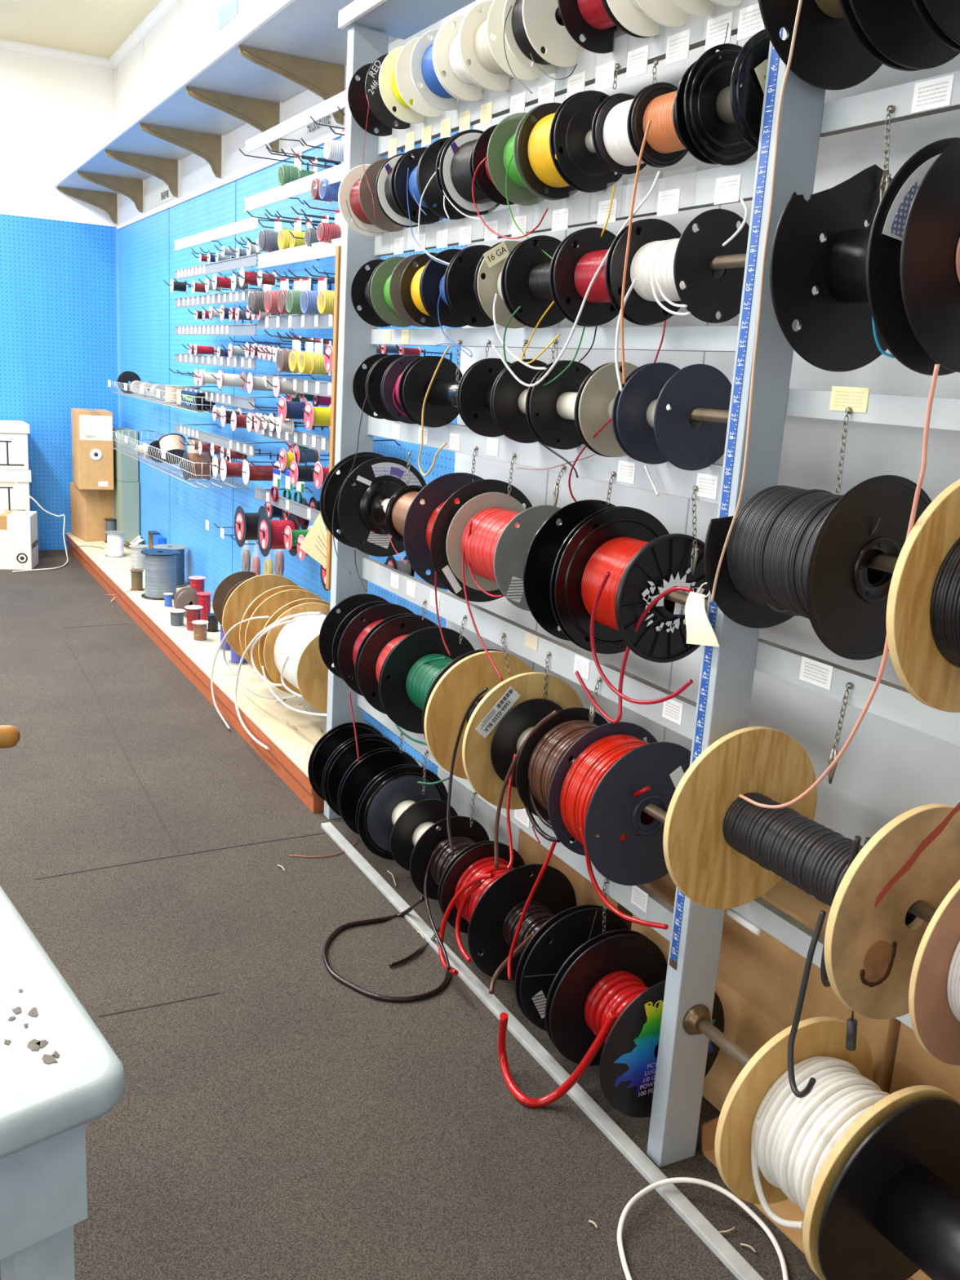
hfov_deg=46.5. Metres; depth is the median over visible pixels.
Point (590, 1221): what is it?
scrap
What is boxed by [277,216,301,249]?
pack
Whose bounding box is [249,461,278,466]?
hook
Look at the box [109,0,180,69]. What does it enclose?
trim
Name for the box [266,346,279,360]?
spool
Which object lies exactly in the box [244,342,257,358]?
spool
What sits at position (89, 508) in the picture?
cardboard box
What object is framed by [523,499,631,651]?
spool
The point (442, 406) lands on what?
spool
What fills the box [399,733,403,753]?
chain
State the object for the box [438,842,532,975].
spool
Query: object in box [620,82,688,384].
spool
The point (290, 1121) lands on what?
floor
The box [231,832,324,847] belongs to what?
trim
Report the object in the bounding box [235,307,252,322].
spool
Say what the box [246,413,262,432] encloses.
spool
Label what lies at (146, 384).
spool
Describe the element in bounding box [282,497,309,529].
spool
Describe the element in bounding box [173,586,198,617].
spool
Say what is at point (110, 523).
spool
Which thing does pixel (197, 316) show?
spool
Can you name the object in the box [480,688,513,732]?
print
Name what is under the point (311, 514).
strip
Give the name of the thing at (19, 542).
cardboard box
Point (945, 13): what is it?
spool
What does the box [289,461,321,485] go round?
spool
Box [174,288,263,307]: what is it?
strip
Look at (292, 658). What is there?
spool
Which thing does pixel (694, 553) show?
chain
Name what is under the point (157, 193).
wall sign
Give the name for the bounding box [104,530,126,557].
spool
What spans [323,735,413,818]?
spool
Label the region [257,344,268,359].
spool
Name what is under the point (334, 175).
strip
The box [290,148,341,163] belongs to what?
hook
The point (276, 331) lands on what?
hook
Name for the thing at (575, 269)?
spool
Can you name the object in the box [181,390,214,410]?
pack
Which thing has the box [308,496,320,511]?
spool
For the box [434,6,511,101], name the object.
spool
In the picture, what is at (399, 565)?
spool
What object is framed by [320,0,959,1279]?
rack
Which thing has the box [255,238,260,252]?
spool
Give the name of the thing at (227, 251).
spool
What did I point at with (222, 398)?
strip
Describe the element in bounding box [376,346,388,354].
spool
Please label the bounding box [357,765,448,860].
spool
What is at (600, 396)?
spool
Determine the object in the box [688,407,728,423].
rod
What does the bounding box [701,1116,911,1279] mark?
carton
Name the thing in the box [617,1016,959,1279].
spool
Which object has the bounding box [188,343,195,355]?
spool
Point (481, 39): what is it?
spool
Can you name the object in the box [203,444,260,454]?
hook
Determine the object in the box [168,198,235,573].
trim
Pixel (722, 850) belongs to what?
spool
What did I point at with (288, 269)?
hook
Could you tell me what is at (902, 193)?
print
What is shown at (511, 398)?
spool
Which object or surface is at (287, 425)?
spool
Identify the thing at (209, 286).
spool
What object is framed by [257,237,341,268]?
strip
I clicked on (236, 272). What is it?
hook
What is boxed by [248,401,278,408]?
hook
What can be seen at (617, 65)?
chain
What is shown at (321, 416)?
spool
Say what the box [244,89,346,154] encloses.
strip
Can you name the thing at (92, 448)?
cardboard box
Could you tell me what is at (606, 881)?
chain
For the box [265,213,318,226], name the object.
hook
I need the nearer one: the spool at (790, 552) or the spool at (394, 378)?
the spool at (790, 552)
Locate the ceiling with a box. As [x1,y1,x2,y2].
[0,0,159,58]
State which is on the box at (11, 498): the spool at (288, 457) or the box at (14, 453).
the box at (14, 453)
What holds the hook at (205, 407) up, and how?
attached to the wall at (179, 510)
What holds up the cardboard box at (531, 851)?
on the floor
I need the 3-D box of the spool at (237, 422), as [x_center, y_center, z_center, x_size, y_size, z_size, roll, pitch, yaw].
[-0.866,-0.799,4.087,0.072,0.072,0.072,-4,15,-28]
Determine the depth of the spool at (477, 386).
2.26 m
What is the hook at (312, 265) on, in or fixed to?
attached to the wall at (179, 510)
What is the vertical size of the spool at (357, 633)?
0.376 m
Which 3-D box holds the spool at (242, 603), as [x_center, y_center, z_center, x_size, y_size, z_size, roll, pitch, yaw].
[-0.715,-0.051,3.923,0.326,0.326,0.218,-4,15,-28]
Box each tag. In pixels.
[205,520,208,530]
[220,527,224,538]
[299,513,327,568]
[684,582,719,646]
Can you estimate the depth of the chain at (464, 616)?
2.53 m
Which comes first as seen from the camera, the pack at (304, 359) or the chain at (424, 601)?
the chain at (424, 601)
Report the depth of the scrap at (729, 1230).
1.72 m
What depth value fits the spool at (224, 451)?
4.37 m
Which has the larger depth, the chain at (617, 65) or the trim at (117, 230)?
the trim at (117, 230)
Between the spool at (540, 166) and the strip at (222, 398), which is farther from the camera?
the strip at (222, 398)
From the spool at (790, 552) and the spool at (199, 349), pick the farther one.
the spool at (199, 349)
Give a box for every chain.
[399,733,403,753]
[407,452,411,485]
[422,599,426,620]
[422,750,427,795]
[455,340,461,380]
[459,614,466,644]
[470,790,476,826]
[471,446,477,481]
[485,339,489,357]
[501,632,512,675]
[507,453,515,497]
[522,339,527,359]
[543,651,551,698]
[551,339,557,363]
[553,464,564,506]
[588,676,601,724]
[602,878,608,933]
[605,471,615,505]
[612,62,619,89]
[652,59,658,84]
[689,485,698,575]
[827,682,852,783]
[835,406,851,493]
[878,105,893,203]
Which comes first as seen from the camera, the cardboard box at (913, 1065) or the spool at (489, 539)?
the cardboard box at (913, 1065)
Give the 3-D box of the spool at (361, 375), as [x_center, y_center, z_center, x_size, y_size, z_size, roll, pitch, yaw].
[-0.239,-0.435,2.739,0.209,0.518,0.174,-3,15,-26]
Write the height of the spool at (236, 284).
0.060 m
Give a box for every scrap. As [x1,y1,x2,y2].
[124,535,143,545]
[124,541,142,545]
[387,870,395,886]
[588,1220,598,1228]
[718,1226,735,1233]
[740,1243,755,1252]
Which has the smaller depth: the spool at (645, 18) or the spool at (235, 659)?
the spool at (645, 18)
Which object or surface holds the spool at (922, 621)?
on the rod at (882, 562)
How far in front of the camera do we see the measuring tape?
1.58 m
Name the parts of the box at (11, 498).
box lid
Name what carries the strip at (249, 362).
attached to the wall at (179, 510)
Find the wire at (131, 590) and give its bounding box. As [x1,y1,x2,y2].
[104,590,144,595]
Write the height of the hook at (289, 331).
0.039 m
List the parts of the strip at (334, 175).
strip arm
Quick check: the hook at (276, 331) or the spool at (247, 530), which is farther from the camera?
the spool at (247, 530)
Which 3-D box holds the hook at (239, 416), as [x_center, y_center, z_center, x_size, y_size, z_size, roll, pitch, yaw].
[-0.717,-0.767,3.949,0.274,0.039,0.005,-4,15,-28]
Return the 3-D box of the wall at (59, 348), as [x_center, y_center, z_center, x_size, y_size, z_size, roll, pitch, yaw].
[-4.668,-1.926,5.780,5.398,3.055,0.120,-4,15,-28]
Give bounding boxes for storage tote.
[112,427,138,481]
[113,477,139,546]
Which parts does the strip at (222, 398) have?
strip arm, strip arm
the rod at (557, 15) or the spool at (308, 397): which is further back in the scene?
the spool at (308, 397)
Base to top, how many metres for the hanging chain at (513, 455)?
0.091 m
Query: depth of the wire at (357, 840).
2.94 m
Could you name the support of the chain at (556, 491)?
hanging from the rack
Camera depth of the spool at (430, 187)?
2.36 m
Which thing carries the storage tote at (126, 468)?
on the storage tote at (126, 494)
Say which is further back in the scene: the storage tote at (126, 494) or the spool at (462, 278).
the storage tote at (126, 494)
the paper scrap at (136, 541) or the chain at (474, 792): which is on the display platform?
the paper scrap at (136, 541)
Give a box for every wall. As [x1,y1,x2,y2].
[0,48,118,550]
[117,0,480,775]
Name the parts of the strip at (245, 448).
strip arm, strip arm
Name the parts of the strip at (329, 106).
strip arm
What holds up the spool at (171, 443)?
in the wire basket at (126, 440)
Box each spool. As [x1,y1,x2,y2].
[103,518,116,542]
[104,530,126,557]
[117,371,141,393]
[128,544,148,569]
[129,380,142,395]
[129,568,144,591]
[135,444,148,455]
[138,382,153,396]
[140,548,180,599]
[143,448,150,458]
[147,440,163,462]
[150,383,165,399]
[152,543,187,586]
[158,433,186,464]
[163,592,173,608]
[164,384,182,403]
[168,608,185,627]
[169,278,187,293]
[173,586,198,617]
[175,386,194,405]
[182,451,212,479]
[184,604,203,632]
[186,437,213,458]
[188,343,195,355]
[188,575,205,591]
[191,280,209,294]
[191,440,204,451]
[191,620,208,642]
[194,308,204,321]
[194,343,215,355]
[194,368,204,386]
[196,591,212,620]
[198,369,223,386]
[198,441,217,454]
[199,253,208,263]
[202,309,212,320]
[204,277,222,293]
[206,613,218,631]
[207,253,218,263]
[208,306,220,319]
[210,443,226,456]
[210,602,329,750]
[212,273,231,291]
[212,404,223,421]
[212,455,231,477]
[212,571,255,626]
[215,251,231,262]
[217,346,232,357]
[217,369,246,390]
[218,623,231,650]
[219,305,236,322]
[220,407,241,426]
[220,446,232,459]
[220,458,245,480]
[221,245,239,257]
[222,573,311,667]
[222,589,330,699]
[226,448,248,460]
[227,342,245,358]
[227,647,248,664]
[228,307,239,321]
[231,273,249,291]
[231,411,254,431]
[234,506,268,547]
[235,246,247,257]
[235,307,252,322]
[239,267,263,288]
[242,460,281,484]
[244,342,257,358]
[245,305,257,319]
[246,240,262,257]
[246,372,279,393]
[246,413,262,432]
[250,344,262,358]
[251,313,257,319]
[253,412,273,432]
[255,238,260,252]
[256,309,269,320]
[257,270,276,288]
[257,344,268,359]
[257,512,299,556]
[262,346,274,360]
[262,414,278,429]
[265,502,282,519]
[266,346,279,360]
[269,414,288,431]
[272,346,288,362]
[273,377,297,398]
[275,417,293,434]
[278,396,307,423]
[279,448,295,470]
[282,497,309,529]
[284,525,311,550]
[286,392,300,401]
[288,442,311,451]
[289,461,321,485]
[293,444,319,465]
[297,534,309,559]
[299,393,313,401]
[303,401,331,430]
[307,722,391,806]
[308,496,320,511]
[312,395,331,407]
[313,462,328,488]
[318,593,392,680]
[320,452,426,556]
[320,564,329,591]
[322,815,503,1002]
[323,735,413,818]
[324,344,333,372]
[332,353,392,573]
[337,158,406,236]
[337,603,426,761]
[339,750,443,839]
[347,53,410,218]
[351,256,398,327]
[354,354,408,591]
[357,615,460,724]
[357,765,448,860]
[369,253,585,386]
[375,148,432,227]
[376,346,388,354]
[378,35,457,124]
[379,626,504,784]
[381,344,400,354]
[382,355,429,426]
[385,484,424,564]
[385,555,414,577]
[390,799,457,871]
[394,141,448,266]
[399,345,421,355]
[400,252,450,475]
[402,355,491,436]
[403,472,533,656]
[410,19,484,111]
[417,132,484,264]
[421,245,477,356]
[423,650,584,856]
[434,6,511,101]
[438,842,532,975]
[439,129,500,218]
[445,492,560,681]
[446,240,507,327]
[458,0,538,91]
[458,358,517,439]
[467,863,619,1022]
[471,124,547,239]
[476,239,547,369]
[487,103,563,258]
[490,698,563,870]
[492,84,665,386]
[492,359,578,477]
[493,706,645,867]
[497,933,724,1117]
[502,0,586,93]
[504,229,614,362]
[507,721,691,979]
[516,360,622,470]
[517,91,619,364]
[520,907,647,1045]
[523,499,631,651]
[553,90,625,191]
[553,219,667,363]
[554,506,709,723]
[557,0,650,53]
[568,361,651,502]
[606,0,728,43]
[609,198,749,391]
[616,362,731,496]
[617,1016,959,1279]
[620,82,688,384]
[662,726,959,1097]
[670,0,742,17]
[674,28,769,165]
[703,475,932,660]
[710,0,950,602]
[738,138,959,808]
[769,137,959,375]
[817,1097,959,1279]
[848,0,959,69]
[885,479,959,712]
[908,880,959,1065]
[922,0,959,44]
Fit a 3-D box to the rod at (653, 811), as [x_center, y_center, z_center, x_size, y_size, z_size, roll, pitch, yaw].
[-0.007,0.139,2.426,0.019,0.019,1.534,-4,15,-28]
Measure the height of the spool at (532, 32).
0.240 m
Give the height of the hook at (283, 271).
0.039 m
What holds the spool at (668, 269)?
on the rod at (737, 260)
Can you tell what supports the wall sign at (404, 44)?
attached to the wall at (179, 510)
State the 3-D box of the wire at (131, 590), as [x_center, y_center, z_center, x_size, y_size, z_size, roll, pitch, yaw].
[-1.731,-0.229,5.450,0.042,0.010,0.194,16,18,42]
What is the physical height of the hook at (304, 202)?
0.039 m
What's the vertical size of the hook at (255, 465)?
0.039 m
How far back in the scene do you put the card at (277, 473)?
3.86 m
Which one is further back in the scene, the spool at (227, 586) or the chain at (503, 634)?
the spool at (227, 586)
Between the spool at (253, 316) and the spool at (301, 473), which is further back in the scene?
the spool at (253, 316)
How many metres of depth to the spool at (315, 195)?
3.37 m
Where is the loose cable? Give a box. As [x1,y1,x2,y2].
[12,473,68,572]
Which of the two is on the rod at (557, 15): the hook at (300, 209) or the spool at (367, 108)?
the spool at (367, 108)
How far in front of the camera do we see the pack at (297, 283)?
3.67 m
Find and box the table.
[0,885,124,1279]
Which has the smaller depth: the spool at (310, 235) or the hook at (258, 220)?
the spool at (310, 235)
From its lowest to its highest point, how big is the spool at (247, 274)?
0.066 m
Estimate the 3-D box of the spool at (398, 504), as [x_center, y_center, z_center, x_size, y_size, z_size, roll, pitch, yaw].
[-0.115,-0.262,2.581,0.140,0.168,0.210,-4,15,-28]
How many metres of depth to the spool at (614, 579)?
1.83 m
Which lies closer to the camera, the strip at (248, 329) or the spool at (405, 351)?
the spool at (405, 351)
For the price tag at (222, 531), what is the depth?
4.33 m
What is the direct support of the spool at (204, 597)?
on the display platform
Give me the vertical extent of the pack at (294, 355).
0.110 m
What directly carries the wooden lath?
attached to the rack
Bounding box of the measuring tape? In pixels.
[669,27,782,969]
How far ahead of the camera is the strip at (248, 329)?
4.39 m
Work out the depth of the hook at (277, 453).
3.73 m
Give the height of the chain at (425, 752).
0.116 m
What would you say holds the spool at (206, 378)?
hanging from the hook
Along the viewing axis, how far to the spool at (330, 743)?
3.08 m
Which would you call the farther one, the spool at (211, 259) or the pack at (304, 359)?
the spool at (211, 259)
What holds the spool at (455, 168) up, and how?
on the rod
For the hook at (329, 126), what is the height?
0.039 m
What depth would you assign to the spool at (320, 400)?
3.62 m
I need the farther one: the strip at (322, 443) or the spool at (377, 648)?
the strip at (322, 443)
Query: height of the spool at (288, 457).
0.072 m
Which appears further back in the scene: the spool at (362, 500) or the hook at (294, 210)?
the hook at (294, 210)
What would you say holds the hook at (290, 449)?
attached to the wall at (179, 510)
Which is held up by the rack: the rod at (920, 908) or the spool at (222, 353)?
the rod at (920, 908)
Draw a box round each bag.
[241,549,250,571]
[251,556,260,576]
[263,559,272,574]
[274,551,284,576]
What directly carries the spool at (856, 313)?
on the rod
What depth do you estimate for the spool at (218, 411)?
4.29 m
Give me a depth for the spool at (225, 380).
4.24 m
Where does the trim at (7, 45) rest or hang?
attached to the wall at (59, 348)
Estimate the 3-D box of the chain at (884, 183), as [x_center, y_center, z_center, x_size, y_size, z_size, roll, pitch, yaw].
[0.516,-0.611,1.417,0.010,0.129,0.023,-4,15,-28]
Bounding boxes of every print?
[182,395,193,400]
[315,527,326,556]
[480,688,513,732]
[613,1000,715,1093]
[889,181,919,238]
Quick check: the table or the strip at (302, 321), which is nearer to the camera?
the table
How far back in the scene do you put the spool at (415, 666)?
2.58 m
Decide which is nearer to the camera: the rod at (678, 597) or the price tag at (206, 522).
the rod at (678, 597)
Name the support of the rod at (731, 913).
attached to the rack
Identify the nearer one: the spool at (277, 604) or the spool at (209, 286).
the spool at (277, 604)
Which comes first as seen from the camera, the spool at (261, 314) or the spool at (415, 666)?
the spool at (415, 666)
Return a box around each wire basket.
[107,379,252,413]
[109,429,251,488]
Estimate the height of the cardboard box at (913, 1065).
0.500 m
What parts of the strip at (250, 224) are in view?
strip arm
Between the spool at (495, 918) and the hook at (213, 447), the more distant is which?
the hook at (213, 447)
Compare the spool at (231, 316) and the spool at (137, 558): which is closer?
the spool at (231, 316)
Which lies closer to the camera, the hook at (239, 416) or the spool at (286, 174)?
the spool at (286, 174)
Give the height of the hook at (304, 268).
0.039 m
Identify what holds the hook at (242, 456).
attached to the wall at (179, 510)
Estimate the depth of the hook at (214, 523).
4.64 m
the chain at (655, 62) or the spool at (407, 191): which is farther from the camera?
the spool at (407, 191)
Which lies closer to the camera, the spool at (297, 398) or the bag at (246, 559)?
the spool at (297, 398)
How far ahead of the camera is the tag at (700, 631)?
1.65 m
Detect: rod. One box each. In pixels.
[555,7,561,19]
[642,803,666,823]
[664,591,707,612]
[682,1004,751,1067]
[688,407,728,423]
[709,253,746,269]
[726,908,763,936]
[867,553,897,573]
[907,899,937,923]
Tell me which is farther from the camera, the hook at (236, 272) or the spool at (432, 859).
the hook at (236, 272)
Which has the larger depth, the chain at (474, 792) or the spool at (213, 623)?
the spool at (213, 623)
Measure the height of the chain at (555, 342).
0.047 m
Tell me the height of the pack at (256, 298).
0.125 m
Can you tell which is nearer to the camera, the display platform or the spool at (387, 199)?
the spool at (387, 199)
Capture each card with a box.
[270,467,280,501]
[282,470,293,503]
[293,481,304,503]
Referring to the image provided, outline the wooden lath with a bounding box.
[325,245,341,590]
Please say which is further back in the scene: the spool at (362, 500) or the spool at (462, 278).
the spool at (362, 500)
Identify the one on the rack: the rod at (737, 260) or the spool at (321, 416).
the rod at (737, 260)
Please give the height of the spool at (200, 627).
0.078 m
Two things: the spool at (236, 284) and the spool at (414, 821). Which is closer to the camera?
the spool at (414, 821)
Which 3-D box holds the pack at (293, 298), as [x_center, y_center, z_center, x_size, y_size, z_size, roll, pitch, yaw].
[-0.576,-1.088,3.529,0.060,0.117,0.077,-4,15,-28]
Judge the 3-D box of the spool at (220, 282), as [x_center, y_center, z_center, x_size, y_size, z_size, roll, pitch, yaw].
[-0.986,-1.368,4.275,0.062,0.060,0.060,-4,15,-28]
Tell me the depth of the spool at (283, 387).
3.65 m
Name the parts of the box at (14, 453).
box lid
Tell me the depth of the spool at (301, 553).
3.40 m
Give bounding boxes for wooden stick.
[0,724,19,748]
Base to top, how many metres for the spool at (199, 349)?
0.048 m
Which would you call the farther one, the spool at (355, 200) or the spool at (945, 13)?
the spool at (355, 200)
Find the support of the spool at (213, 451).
hanging from the hook at (259, 450)
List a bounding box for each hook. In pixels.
[173,278,244,290]
[191,248,236,257]
[197,278,261,289]
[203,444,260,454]
[204,407,274,416]
[213,447,271,458]
[213,523,234,528]
[219,448,278,460]
[224,275,291,289]
[224,414,296,428]
[228,336,279,346]
[235,271,312,290]
[238,148,308,170]
[239,416,314,430]
[242,456,306,465]
[245,209,277,220]
[248,271,317,284]
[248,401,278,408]
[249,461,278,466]
[250,336,303,351]
[252,270,330,290]
[254,404,278,411]
[254,414,302,422]
[254,465,285,471]
[257,220,305,231]
[261,416,304,424]
[263,329,296,338]
[264,340,314,350]
[265,143,336,164]
[265,208,335,223]
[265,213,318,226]
[265,270,334,283]
[266,146,325,168]
[268,418,328,427]
[272,269,334,282]
[275,210,333,223]
[275,213,318,225]
[275,331,315,340]
[276,453,328,460]
[277,334,333,347]
[280,148,338,165]
[283,271,331,282]
[284,332,333,342]
[287,268,334,280]
[288,230,304,239]
[288,330,333,340]
[289,448,329,456]
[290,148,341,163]
[290,206,334,218]
[293,333,333,343]
[297,155,330,168]
[300,137,324,149]
[300,208,334,220]
[302,200,338,212]
[303,213,319,223]
[303,267,334,278]
[305,155,333,167]
[310,115,344,128]
[311,265,334,275]
[328,124,402,151]
[395,345,451,360]
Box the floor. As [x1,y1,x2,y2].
[0,549,821,1279]
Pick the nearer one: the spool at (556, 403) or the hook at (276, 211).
the spool at (556, 403)
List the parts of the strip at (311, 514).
strip arm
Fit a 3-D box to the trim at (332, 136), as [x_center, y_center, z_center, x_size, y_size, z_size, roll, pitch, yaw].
[-1.158,-1.998,4.917,0.008,0.015,4.600,-4,15,-28]
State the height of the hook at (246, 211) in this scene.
0.039 m
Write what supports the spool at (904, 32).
on the rod
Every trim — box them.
[0,38,114,69]
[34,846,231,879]
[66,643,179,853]
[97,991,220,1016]
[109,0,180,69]
[115,226,120,427]
[116,129,342,229]
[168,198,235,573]
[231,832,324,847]
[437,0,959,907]
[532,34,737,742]
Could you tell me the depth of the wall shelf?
4.06 m
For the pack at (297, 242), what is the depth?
3.60 m
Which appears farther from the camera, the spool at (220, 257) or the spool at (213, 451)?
the spool at (213, 451)
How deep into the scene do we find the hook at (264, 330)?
3.61 m
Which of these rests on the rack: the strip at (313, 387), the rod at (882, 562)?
the rod at (882, 562)
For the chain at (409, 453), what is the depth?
2.74 m
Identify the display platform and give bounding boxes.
[65,532,422,813]
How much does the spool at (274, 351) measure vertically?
0.048 m
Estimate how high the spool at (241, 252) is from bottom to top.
0.042 m
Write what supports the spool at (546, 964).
on the rod
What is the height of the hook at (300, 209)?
0.039 m
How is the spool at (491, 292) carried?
on the rod at (737, 260)
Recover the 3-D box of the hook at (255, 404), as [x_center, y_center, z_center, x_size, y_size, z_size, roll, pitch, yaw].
[-0.682,-0.805,3.928,0.228,0.039,0.005,-4,15,-28]
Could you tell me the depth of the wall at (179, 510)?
5.21 m
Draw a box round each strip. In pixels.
[173,216,293,250]
[174,253,257,279]
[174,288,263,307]
[174,323,293,335]
[174,353,262,369]
[174,385,286,410]
[174,422,287,457]
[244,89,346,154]
[244,163,343,212]
[253,485,326,528]
[254,426,400,453]
[255,373,331,397]
[256,312,333,329]
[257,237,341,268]
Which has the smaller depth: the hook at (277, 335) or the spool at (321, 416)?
the spool at (321, 416)
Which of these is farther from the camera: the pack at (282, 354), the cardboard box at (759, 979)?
the pack at (282, 354)
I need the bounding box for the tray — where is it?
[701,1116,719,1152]
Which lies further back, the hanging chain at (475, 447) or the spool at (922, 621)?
the hanging chain at (475, 447)
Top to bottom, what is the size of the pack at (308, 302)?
0.115 m
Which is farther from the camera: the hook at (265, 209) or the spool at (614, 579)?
the hook at (265, 209)
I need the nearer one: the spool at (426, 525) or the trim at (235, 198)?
the spool at (426, 525)
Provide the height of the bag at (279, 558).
0.160 m
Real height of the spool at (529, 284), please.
0.225 m
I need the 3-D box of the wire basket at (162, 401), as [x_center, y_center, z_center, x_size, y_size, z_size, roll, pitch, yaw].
[-1.493,-1.181,5.379,0.246,0.066,1.882,-4,15,-28]
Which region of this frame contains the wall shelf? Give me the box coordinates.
[53,0,396,224]
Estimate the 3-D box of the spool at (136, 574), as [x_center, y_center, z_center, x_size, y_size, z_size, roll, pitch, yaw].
[-1.704,-0.298,5.550,0.068,0.098,0.068,-4,15,-28]
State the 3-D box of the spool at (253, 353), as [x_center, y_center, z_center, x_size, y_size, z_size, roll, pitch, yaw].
[-0.784,-1.014,3.927,0.032,0.048,0.048,-4,15,-28]
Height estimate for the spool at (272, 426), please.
0.054 m
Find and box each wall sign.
[144,178,176,211]
[306,35,420,133]
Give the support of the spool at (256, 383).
hanging from the hook
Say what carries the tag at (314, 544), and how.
hanging from the wooden lath
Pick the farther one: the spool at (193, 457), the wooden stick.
the spool at (193, 457)
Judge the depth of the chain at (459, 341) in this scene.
2.48 m
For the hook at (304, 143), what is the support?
attached to the wall at (179, 510)
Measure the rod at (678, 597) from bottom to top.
0.019 m
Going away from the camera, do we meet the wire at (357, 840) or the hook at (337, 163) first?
the wire at (357, 840)
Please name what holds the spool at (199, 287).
hanging from the hook
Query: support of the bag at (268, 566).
hanging from the hook
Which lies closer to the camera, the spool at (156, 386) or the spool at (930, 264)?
the spool at (930, 264)
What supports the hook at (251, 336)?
attached to the wall at (179, 510)
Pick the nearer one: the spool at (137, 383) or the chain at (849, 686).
the chain at (849, 686)
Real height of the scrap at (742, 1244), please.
0.006 m
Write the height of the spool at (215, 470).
0.084 m
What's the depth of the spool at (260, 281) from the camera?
3.77 m
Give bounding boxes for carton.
[217,0,266,40]
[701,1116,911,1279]
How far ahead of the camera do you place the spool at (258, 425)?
3.82 m
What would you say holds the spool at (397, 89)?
on the rod at (557, 15)
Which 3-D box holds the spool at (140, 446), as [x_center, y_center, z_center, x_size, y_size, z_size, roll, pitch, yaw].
[-1.767,-0.996,5.855,0.063,0.056,0.056,-4,15,-28]
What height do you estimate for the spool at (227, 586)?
0.242 m
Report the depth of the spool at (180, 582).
5.68 m
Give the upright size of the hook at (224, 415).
0.039 m
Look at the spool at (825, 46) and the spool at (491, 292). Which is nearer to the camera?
the spool at (825, 46)
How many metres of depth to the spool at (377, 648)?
2.70 m
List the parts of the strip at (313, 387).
strip arm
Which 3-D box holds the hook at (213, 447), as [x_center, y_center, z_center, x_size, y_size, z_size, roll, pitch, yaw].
[-0.939,-0.738,4.413,0.233,0.039,0.005,-4,15,-28]
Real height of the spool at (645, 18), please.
0.248 m
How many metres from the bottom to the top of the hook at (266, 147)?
0.039 m
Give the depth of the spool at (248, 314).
3.97 m
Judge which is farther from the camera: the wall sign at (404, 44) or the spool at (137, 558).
the spool at (137, 558)
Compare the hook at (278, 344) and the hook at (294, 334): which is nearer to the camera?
the hook at (294, 334)
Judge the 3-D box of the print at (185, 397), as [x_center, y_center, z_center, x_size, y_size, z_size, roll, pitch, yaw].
[-1.233,-1.022,4.715,0.003,0.019,0.170,-4,15,-28]
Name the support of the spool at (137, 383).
in the wire basket at (162, 401)
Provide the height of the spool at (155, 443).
0.104 m
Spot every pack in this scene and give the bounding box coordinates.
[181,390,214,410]
[248,284,271,315]
[258,217,281,252]
[264,278,288,315]
[275,336,301,373]
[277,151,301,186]
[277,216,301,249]
[277,279,302,314]
[285,276,311,314]
[288,217,312,248]
[288,337,313,372]
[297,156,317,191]
[297,338,323,375]
[300,277,327,315]
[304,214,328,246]
[308,340,331,375]
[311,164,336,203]
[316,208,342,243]
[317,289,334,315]
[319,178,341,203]
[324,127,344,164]
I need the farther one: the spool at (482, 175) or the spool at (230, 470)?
the spool at (230, 470)
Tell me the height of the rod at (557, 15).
0.019 m
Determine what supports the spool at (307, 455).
hanging from the hook at (277, 453)
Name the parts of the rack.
post, rail, rail, rail, rail, rail, rail, post, rail, rail, rail, rail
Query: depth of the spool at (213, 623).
4.80 m
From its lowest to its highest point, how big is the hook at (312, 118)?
0.039 m
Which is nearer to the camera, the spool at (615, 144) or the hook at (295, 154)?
the spool at (615, 144)
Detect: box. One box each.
[0,420,30,470]
[0,469,31,511]
[0,510,38,569]
[70,482,114,541]
[71,408,114,489]
[148,530,165,549]
[517,827,632,929]
[631,873,901,1112]
[888,1022,959,1279]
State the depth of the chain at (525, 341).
2.22 m
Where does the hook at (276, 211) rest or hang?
attached to the wall at (179, 510)
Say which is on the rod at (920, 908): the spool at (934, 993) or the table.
the spool at (934, 993)
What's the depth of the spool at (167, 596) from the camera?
5.21 m
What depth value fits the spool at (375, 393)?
2.67 m
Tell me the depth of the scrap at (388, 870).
2.84 m
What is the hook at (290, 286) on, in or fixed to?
attached to the wall at (179, 510)
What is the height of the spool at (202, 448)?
0.054 m
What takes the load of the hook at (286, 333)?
attached to the wall at (179, 510)
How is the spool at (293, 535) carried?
hanging from the hook
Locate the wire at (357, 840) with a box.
[288,840,359,857]
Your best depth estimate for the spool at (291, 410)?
3.61 m
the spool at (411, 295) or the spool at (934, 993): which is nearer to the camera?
the spool at (934, 993)
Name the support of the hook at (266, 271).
attached to the wall at (179, 510)
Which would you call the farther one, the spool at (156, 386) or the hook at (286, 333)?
the spool at (156, 386)
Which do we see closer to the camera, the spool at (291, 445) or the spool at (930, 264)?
the spool at (930, 264)
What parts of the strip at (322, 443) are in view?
strip arm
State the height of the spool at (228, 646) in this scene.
0.103 m

